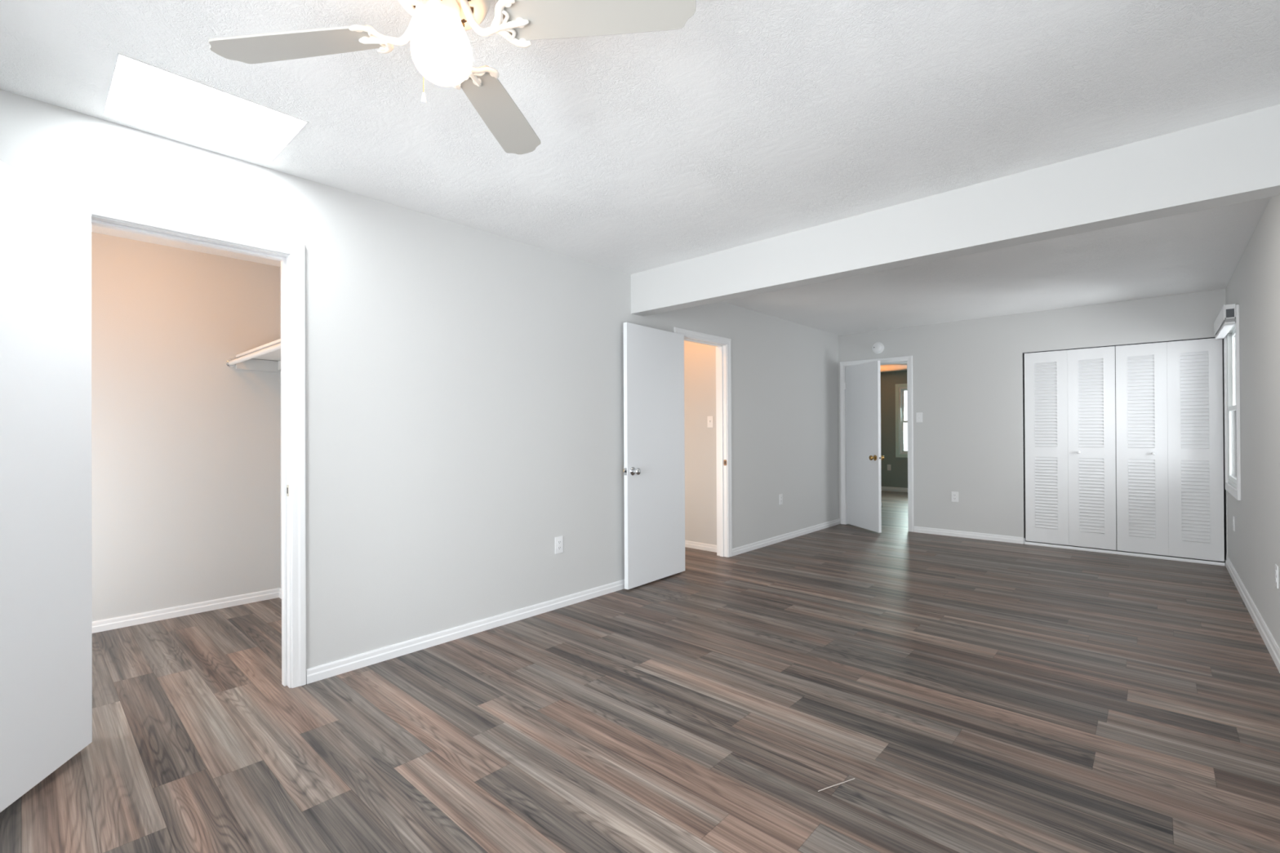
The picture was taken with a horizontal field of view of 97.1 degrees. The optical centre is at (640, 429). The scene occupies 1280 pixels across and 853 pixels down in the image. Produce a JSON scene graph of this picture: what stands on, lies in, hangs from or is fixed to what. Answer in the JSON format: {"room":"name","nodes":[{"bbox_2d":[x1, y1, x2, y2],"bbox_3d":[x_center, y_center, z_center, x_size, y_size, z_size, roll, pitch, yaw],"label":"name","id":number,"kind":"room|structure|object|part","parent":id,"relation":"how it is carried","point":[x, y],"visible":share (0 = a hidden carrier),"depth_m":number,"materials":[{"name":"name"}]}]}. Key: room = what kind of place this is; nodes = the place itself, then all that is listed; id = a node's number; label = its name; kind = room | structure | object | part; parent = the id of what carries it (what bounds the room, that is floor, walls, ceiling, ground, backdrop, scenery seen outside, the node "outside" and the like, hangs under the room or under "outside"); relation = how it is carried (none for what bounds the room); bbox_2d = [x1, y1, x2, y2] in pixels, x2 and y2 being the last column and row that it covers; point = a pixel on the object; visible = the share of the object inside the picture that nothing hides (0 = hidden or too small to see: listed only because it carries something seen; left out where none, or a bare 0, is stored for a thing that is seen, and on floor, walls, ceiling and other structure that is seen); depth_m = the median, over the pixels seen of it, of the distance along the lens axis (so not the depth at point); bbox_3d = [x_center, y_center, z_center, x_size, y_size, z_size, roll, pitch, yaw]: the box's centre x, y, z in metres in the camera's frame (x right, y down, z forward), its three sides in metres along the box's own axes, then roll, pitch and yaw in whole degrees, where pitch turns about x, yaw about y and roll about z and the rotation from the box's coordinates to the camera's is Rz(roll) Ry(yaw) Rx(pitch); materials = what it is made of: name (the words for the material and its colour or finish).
{"room":"empty bedroom","nodes":[
{"label":"empty bedroom","id":0,"kind":"room"},
{"bbox_2d":[91,231,281,622],"bbox_3d":[-2.756,0.012,2.961,1.747,2.440,2.160,0,0,42],"label":"wall","id":1,"kind":"structure","parent":0,"point":[186,458],"depth_m":3.75,"materials":[{"name":"white paint"}]},
{"bbox_2d":[92,587,279,633],"bbox_3d":[-3.302,1.203,3.460,0.013,0.068,1.920,0,0,42],"label":"baseboard","id":2,"kind":"structure","parent":1,"relation":"attached to","point":[115,623],"depth_m":3.74,"materials":[{"name":"white wood"}]},
{"bbox_2d":[226,359,235,367],"bbox_3d":[-2.864,-0.464,3.951,0.020,0.054,0.054,0,0,42],"label":"socket","id":3,"kind":"object","parent":1,"relation":"attached to","point":[228,364],"depth_m":3.94,"materials":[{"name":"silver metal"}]},
{"bbox_2d":[226,342,280,367],"bbox_3d":[-2.354,-0.468,3.486,1.400,0.054,0.054,0,0,42],"label":"closet rod","id":4,"kind":"object","parent":1,"relation":"attached to","point":[229,362],"visible":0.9,"depth_m":3.52,"materials":[{"name":"white paint"}]},
{"bbox_2d":[235,338,280,372],"bbox_3d":[-2.166,-0.478,3.538,1.607,0.100,0.272,0,0,42],"label":"closet shelf","id":5,"kind":"object","parent":1,"relation":"attached to","point":[254,364],"visible":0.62,"depth_m":4.02,"materials":[{"name":"white paint"}]},
{"bbox_2d":[279,587,281,599],"bbox_3d":[-2.063,1.197,3.620,1.627,0.068,0.013,0,0,42],"label":"baseboard","id":6,"kind":"structure","parent":1,"relation":"attached to","point":[280,588],"depth_m":4.14,"materials":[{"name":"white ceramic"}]},
{"bbox_2d":[0,88,839,669],"bbox_3d":[-0.243,0.005,4.331,0.120,2.440,8.212,0,0,42],"label":"wall","id":7,"kind":"structure","parent":0,"point":[464,384],"depth_m":3.28,"materials":[{"name":"white paint"}]},
{"bbox_2d":[0,160,92,812],"bbox_3d":[-2.023,0.176,1.814,0.171,2.027,0.720,0,0,-14],"label":"door","id":8,"kind":"structure","parent":7,"relation":"in","point":[46,554],"depth_m":1.92,"materials":[{"name":"white wood"}]},
{"bbox_2d":[54,190,306,688],"bbox_3d":[-1.943,0.167,2.454,0.135,2.118,0.842,0,0,42],"label":"trim","id":9,"kind":"structure","parent":7,"relation":"attached to","point":[291,255],"depth_m":2.69,"materials":[{"name":"white wood"}]},
{"bbox_2d":[306,579,624,684],"bbox_3d":[-0.657,1.191,3.767,0.013,0.068,2.827,0,0,42],"label":"baseboard","id":10,"kind":"structure","parent":7,"relation":"attached to","point":[327,670],"depth_m":3.25,"materials":[{"name":"white wood"}]},
{"bbox_2d":[555,536,563,554],"bbox_3d":[-0.559,0.794,3.881,0.008,0.115,0.070,0,0,42],"label":"electrical outlet","id":11,"kind":"object","parent":7,"relation":"attached to","point":[558,540],"visible":1,"depth_m":3.88,"materials":[{"name":"white plastic"}]},
{"bbox_2d":[623,322,684,589],"bbox_3d":[0.132,0.200,4.559,0.144,2.021,0.764,0,0,39],"label":"door","id":12,"kind":"structure","parent":7,"relation":"in","point":[654,433],"depth_m":4.51,"materials":[{"name":"white wood"}]},
{"bbox_3d":[-0.035,0.319,4.291,0.068,0.064,0.064,0,0,40],"label":"knob","id":13,"kind":"part","parent":12,"relation":"part of","materials":[{"name":"silver metal"}]},
{"bbox_2d":[673,327,732,557],"bbox_3d":[0.540,0.175,5.176,0.135,2.098,0.865,0,0,42],"label":"trim","id":14,"kind":"structure","parent":7,"relation":"attached to","point":[723,345],"depth_m":5.43,"materials":[{"name":"white wood"}]},
{"bbox_2d":[778,493,782,504],"bbox_3d":[1.535,0.765,6.178,0.008,0.115,0.070,0,0,42],"label":"electrical outlet","id":15,"kind":"object","parent":7,"relation":"attached to","point":[780,495],"visible":1,"depth_m":6.17,"materials":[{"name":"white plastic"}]},
{"bbox_2d":[732,518,839,555],"bbox_3d":[1.730,1.189,6.384,0.013,0.068,2.520,0,0,42],"label":"baseboard","id":16,"kind":"structure","parent":7,"relation":"attached to","point":[758,544],"depth_m":6.18,"materials":[{"name":"white wood"}]},
{"bbox_2d":[0,490,1279,852],"bbox_3d":[2.027,1.218,5.461,5.620,0.001,13.200,0,0,42],"label":"floor","id":17,"kind":"structure","parent":0,"point":[976,695],"depth_m":2.33,"materials":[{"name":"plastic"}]},
{"bbox_2d":[817,777,854,791],"bbox_3d":[0.667,1.209,1.923,0.163,0.003,0.004,0,0,-24],"label":"scrap","id":18,"kind":"object","parent":17,"relation":"on","point":[854,778],"visible":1,"depth_m":1.92,"materials":[{"name":"beige"}]},
{"bbox_2d":[1023,537,1225,566],"bbox_3d":[4.605,1.175,5.483,1.480,0.060,0.067,0,0,42],"label":"closet track","id":19,"kind":"object","parent":17,"relation":"on","point":[1202,562],"visible":1,"depth_m":5.40,"materials":[{"name":"white metal"}]},
{"bbox_2d":[1024,346,1116,550],"bbox_3d":[4.335,0.185,5.727,0.734,1.980,0.059,0,0,42],"label":"bifold door","id":20,"kind":"structure","parent":19,"relation":"on","point":[1070,418],"depth_m":5.71,"materials":[{"name":"white wood"}]},
{"bbox_3d":[4.205,0.161,5.860,0.188,1.724,0.024,0,0,42],"label":"louver panel","id":21,"kind":"part","parent":20,"relation":"part of","materials":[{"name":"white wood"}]},
{"bbox_3d":[4.209,0.186,5.863,0.364,1.980,0.028,0,0,42],"label":"door","id":22,"kind":"part","parent":20,"relation":"part of","materials":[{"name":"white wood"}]},
{"bbox_3d":[4.476,0.159,5.612,0.193,1.724,0.024,0,0,42],"label":"louver panel","id":23,"kind":"part","parent":20,"relation":"part of","materials":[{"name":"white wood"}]},
{"bbox_3d":[4.480,0.183,5.616,0.369,1.980,0.028,0,0,42],"label":"door","id":24,"kind":"part","parent":20,"relation":"part of","materials":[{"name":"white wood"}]},
{"bbox_2d":[1115,337,1224,561],"bbox_3d":[4.877,0.180,5.232,0.724,1.980,0.059,0,0,42],"label":"bifold door","id":25,"kind":"structure","parent":19,"relation":"on","point":[1175,393],"depth_m":5.21,"materials":[{"name":"white wood"}]},
{"bbox_3d":[4.751,0.156,5.361,0.189,1.724,0.024,0,0,42],"label":"louver panel","id":26,"kind":"part","parent":25,"relation":"part of","materials":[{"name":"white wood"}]},
{"bbox_3d":[4.755,0.181,5.365,0.365,1.980,0.028,0,0,42],"label":"door","id":27,"kind":"part","parent":25,"relation":"part of","materials":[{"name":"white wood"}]},
{"bbox_3d":[5.019,0.154,5.117,0.182,1.724,0.024,0,0,42],"label":"louver panel","id":28,"kind":"part","parent":25,"relation":"part of","materials":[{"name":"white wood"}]},
{"bbox_3d":[5.023,0.179,5.121,0.358,1.980,0.028,0,0,42],"label":"door","id":29,"kind":"part","parent":25,"relation":"part of","materials":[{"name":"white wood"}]},
{"bbox_2d":[0,0,1279,335],"bbox_3d":[2.059,-1.282,5.518,5.620,0.120,13.070,0,0,42],"label":"ceiling","id":30,"kind":"structure","parent":0,"point":[747,122],"depth_m":2.19,"materials":[{"name":"white paint"}]},
{"bbox_2d":[102,53,308,164],"bbox_3d":[-1.690,-1.250,2.203,0.506,0.072,0.557,0,0,42],"label":"skylight","id":31,"kind":"object","parent":30,"relation":"attached to","point":[140,92],"visible":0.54,"depth_m":2.23,"materials":[{"name":"white glass"}]},
{"bbox_2d":[208,0,696,154],"bbox_3d":[-0.499,-1.028,1.421,0.938,0.392,0.938,0,0,-37],"label":"ceiling fan","id":32,"kind":"object","parent":30,"relation":"hanging from","point":[441,50],"visible":1,"depth_m":1.41,"materials":[{"name":"white wood"}]},
{"bbox_3d":[-0.896,-1.004,1.476,0.471,0.031,0.132,0,0,8],"label":"blade","id":33,"kind":"part","parent":32,"relation":"part of","materials":[{"name":"grey laminate"}]},
{"bbox_3d":[-0.552,-0.845,1.438,0.012,0.026,0.012,0,0,42],"label":"chain","id":34,"kind":"part","parent":32,"relation":"part of","materials":[{"name":"white plastic"}]},
{"bbox_3d":[-0.499,-0.956,1.421,0.148,0.162,0.148,0,0,42],"label":"globe","id":35,"kind":"part","parent":32,"relation":"part of","materials":[{"name":"white glass"}]},
{"bbox_3d":[-0.444,-1.005,1.818,0.132,0.031,0.471,0,0,8],"label":"blade","id":36,"kind":"part","parent":32,"relation":"part of","materials":[{"name":"grey laminate"}]},
{"bbox_3d":[-0.102,-1.009,1.366,0.471,0.031,0.132,0,0,8],"label":"blade","id":37,"kind":"part","parent":32,"relation":"part of","materials":[{"name":"grey laminate"}]},
{"bbox_2d":[631,104,1279,316],"bbox_3d":[1.263,-1.072,3.308,3.497,0.308,0.139,0,0,42],"label":"beam","id":38,"kind":"structure","parent":30,"relation":"attached to","point":[1235,159],"depth_m":2.74,"materials":[{"name":"white paint"}]},
{"bbox_2d":[684,340,716,545],"bbox_3d":[-0.289,0.010,5.543,1.582,2.440,1.800,0,0,42],"label":"wall","id":39,"kind":"structure","parent":0,"point":[700,359],"depth_m":5.77,"materials":[{"name":"white paint"}]},
{"bbox_2d":[684,540,716,552],"bbox_3d":[0.282,1.195,6.069,1.462,0.068,0.013,0,0,42],"label":"baseboard","id":40,"kind":"structure","parent":39,"relation":"attached to","point":[692,544],"depth_m":5.76,"materials":[{"name":"white wood"}]},
{"bbox_2d":[706,416,713,427],"bbox_3d":[0.697,-0.077,5.686,0.070,0.115,0.019,0,0,42],"label":"light switch","id":41,"kind":"object","parent":39,"relation":"attached to","point":[710,419],"visible":1,"depth_m":5.68,"materials":[{"name":"white plastic"}]},
{"bbox_2d":[880,363,906,372],"bbox_3d":[3.996,-1.179,9.214,3.500,0.073,4.478,0,0,42],"label":"ceiling","id":42,"kind":"structure","parent":0,"point":[901,366],"depth_m":10.46,"materials":[{"name":"white paint"}]},
{"bbox_2d":[880,370,907,488],"bbox_3d":[4.002,0.002,9.209,3.500,2.440,4.478,0,0,42],"label":"wall","id":43,"kind":"structure","parent":0,"point":[897,477],"depth_m":11.18,"materials":[{"name":"grey paint"}]},
{"bbox_2d":[880,486,907,492],"bbox_3d":[5.418,1.179,10.751,3.300,0.085,0.013,0,0,42],"label":"baseboard","id":44,"kind":"structure","parent":43,"relation":"attached to","point":[882,488],"depth_m":11.13,"materials":[{"name":"white wood"}]},
{"bbox_2d":[895,383,907,457],"bbox_3d":[5.469,-0.174,10.796,1.100,1.440,0.156,0,0,42],"label":"window","id":45,"kind":"structure","parent":43,"relation":"in","point":[900,388],"depth_m":11.07,"materials":[{"name":"white"}]},
{"bbox_3d":[5.474,-0.174,10.802,0.970,1.310,0.140,0,0,42],"label":"frame","id":46,"kind":"part","parent":45,"relation":"part of","materials":[{"name":"white plastic"}]},
{"bbox_3d":[5.479,-0.468,10.811,0.910,0.663,0.030,0,0,42],"label":"sash","id":47,"kind":"part","parent":45,"relation":"part of","materials":[{"name":"white plastic"}]},
{"bbox_3d":[5.460,0.139,10.784,0.910,0.623,0.030,0,0,42],"label":"sash","id":48,"kind":"part","parent":45,"relation":"part of","materials":[{"name":"white plastic"}]},
{"bbox_2d":[838,288,1227,559],"bbox_3d":[3.857,-0.008,6.230,3.617,2.440,0.120,0,0,42],"label":"wall","id":49,"kind":"structure","parent":0,"point":[968,375],"depth_m":6.21,"materials":[{"name":"white paint"}]},
{"bbox_2d":[844,360,884,533],"bbox_3d":[2.719,0.202,6.924,0.178,2.007,0.710,0,0,-11],"label":"door","id":50,"kind":"structure","parent":49,"relation":"in","point":[862,385],"depth_m":6.86,"materials":[{"name":"white wood"}]},
{"bbox_3d":[2.722,0.334,6.633,0.071,0.067,0.067,0,0,-11],"label":"knob","id":51,"kind":"part","parent":50,"relation":"part of","materials":[{"name":"gold metal"}]},
{"bbox_2d":[840,355,913,532],"bbox_3d":[2.949,0.173,7.049,0.880,2.093,0.135,0,0,42],"label":"trim","id":52,"kind":"structure","parent":49,"relation":"attached to","point":[906,359],"depth_m":6.87,"materials":[{"name":"white wood"}]},
{"bbox_2d":[871,342,884,353],"bbox_3d":[2.923,-1.006,6.967,0.140,0.140,0.050,0,0,42],"label":"smoke detector","id":53,"kind":"object","parent":49,"relation":"attached to","point":[877,348],"visible":1,"depth_m":6.95,"materials":[{"name":"white plastic"}]},
{"bbox_2d":[915,412,922,422],"bbox_3d":[3.283,-0.141,6.659,0.070,0.115,0.019,0,0,42],"label":"light switch","id":54,"kind":"object","parent":49,"relation":"attached to","point":[919,415],"visible":1,"depth_m":6.66,"materials":[{"name":"white plastic"}]},
{"bbox_2d":[951,491,958,502],"bbox_3d":[3.565,0.765,6.410,0.070,0.115,0.008,0,0,42],"label":"electrical outlet","id":55,"kind":"object","parent":49,"relation":"attached to","point":[954,495],"visible":1,"depth_m":6.41,"materials":[{"name":"white plastic"}]},
{"bbox_2d":[913,526,1023,543],"bbox_3d":[3.644,1.179,6.335,1.086,0.068,0.013,0,0,42],"label":"baseboard","id":56,"kind":"structure","parent":49,"relation":"attached to","point":[1016,540],"depth_m":6.30,"materials":[{"name":"white wood"}]},
{"bbox_2d":[1022,337,1215,354],"bbox_3d":[4.617,-0.812,5.506,1.494,0.010,0.035,0,0,42],"label":"trim","id":57,"kind":"structure","parent":49,"relation":"attached to","point":[1211,337],"depth_m":5.45,"materials":[{"name":"grey"}]},
{"bbox_2d":[1222,195,1279,648],"bbox_3d":[2.709,-0.018,2.185,0.140,2.440,9.020,0,0,42],"label":"wall","id":58,"kind":"structure","parent":0,"point":[1254,285],"depth_m":3.37,"materials":[{"name":"white paint"}]},
{"bbox_2d":[1223,304,1240,500],"bbox_3d":[4.825,-0.199,4.518,0.156,1.450,1.050,0,0,42],"label":"window","id":59,"kind":"structure","parent":58,"relation":"in","point":[1231,340],"depth_m":4.74,"materials":[{"name":"white plastic"}]},
{"bbox_2d":[1213,303,1235,339],"bbox_3d":[4.741,-0.865,4.593,0.062,0.148,0.982,0,0,42],"label":"window blind","id":60,"kind":"object","parent":59,"relation":"attached to","point":[1224,322],"visible":1,"depth_m":4.33,"materials":[{"name":"white plastic"}]},
{"bbox_3d":[4.743,-0.799,4.592,0.054,0.017,0.974,0,0,42],"label":"rail","id":61,"kind":"part","parent":60,"relation":"part of","materials":[{"name":"white plastic"}]},
{"bbox_2d":[1226,308,1234,317],"bbox_3d":[4.418,-0.871,4.235,0.042,0.063,0.007,0,0,42],"label":"bracket","id":62,"kind":"object","parent":60,"relation":"attached to","point":[1229,312],"depth_m":4.23,"materials":[{"name":"grey metal"}]},
{"bbox_3d":[4.831,-0.199,4.513,0.140,1.320,0.920,0,0,42],"label":"frame","id":63,"kind":"part","parent":59,"relation":"part of","materials":[{"name":"white plastic"}]},
{"bbox_3d":[4.791,0.119,4.549,0.020,0.623,0.860,0,0,42],"label":"sash","id":64,"kind":"part","parent":59,"relation":"part of","materials":[{"name":"white plastic"}]},
{"bbox_3d":[4.805,-0.493,4.537,0.020,0.673,0.860,0,0,42],"label":"sash","id":65,"kind":"part","parent":59,"relation":"part of","materials":[{"name":"white plastic"}]},
{"bbox_3d":[4.791,0.119,4.549,0.006,0.551,0.800,0,0,42],"label":"pane","id":66,"kind":"part","parent":59,"relation":"part of","materials":[{"name":"clear glass"}]},
{"bbox_3d":[4.805,-0.493,4.537,0.006,0.601,0.800,0,0,42],"label":"pane","id":67,"kind":"part","parent":59,"relation":"part of","materials":[{"name":"clear glass"}]},
{"bbox_2d":[1232,515,1235,531],"bbox_3d":[4.758,0.756,4.534,0.008,0.115,0.070,0,0,42],"label":"electrical outlet","id":68,"kind":"object","parent":58,"relation":"attached to","point":[1233,517],"visible":1,"depth_m":4.51,"materials":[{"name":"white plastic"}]},
{"bbox_2d":[1225,556,1279,672],"bbox_3d":[3.538,1.160,3.198,0.016,0.085,4.792,0,0,42],"label":"baseboard","id":69,"kind":"structure","parent":58,"relation":"attached to","point":[1273,647],"depth_m":3.45,"materials":[{"name":"white wood"}]},
{"bbox_2d":[1275,564,1278,588],"bbox_3d":[3.288,0.759,2.923,0.008,0.115,0.070,0,0,42],"label":"electrical outlet","id":70,"kind":"object","parent":58,"relation":"attached to","point":[1276,565],"visible":1,"depth_m":2.91,"materials":[{"name":"white plastic"}]}
]}

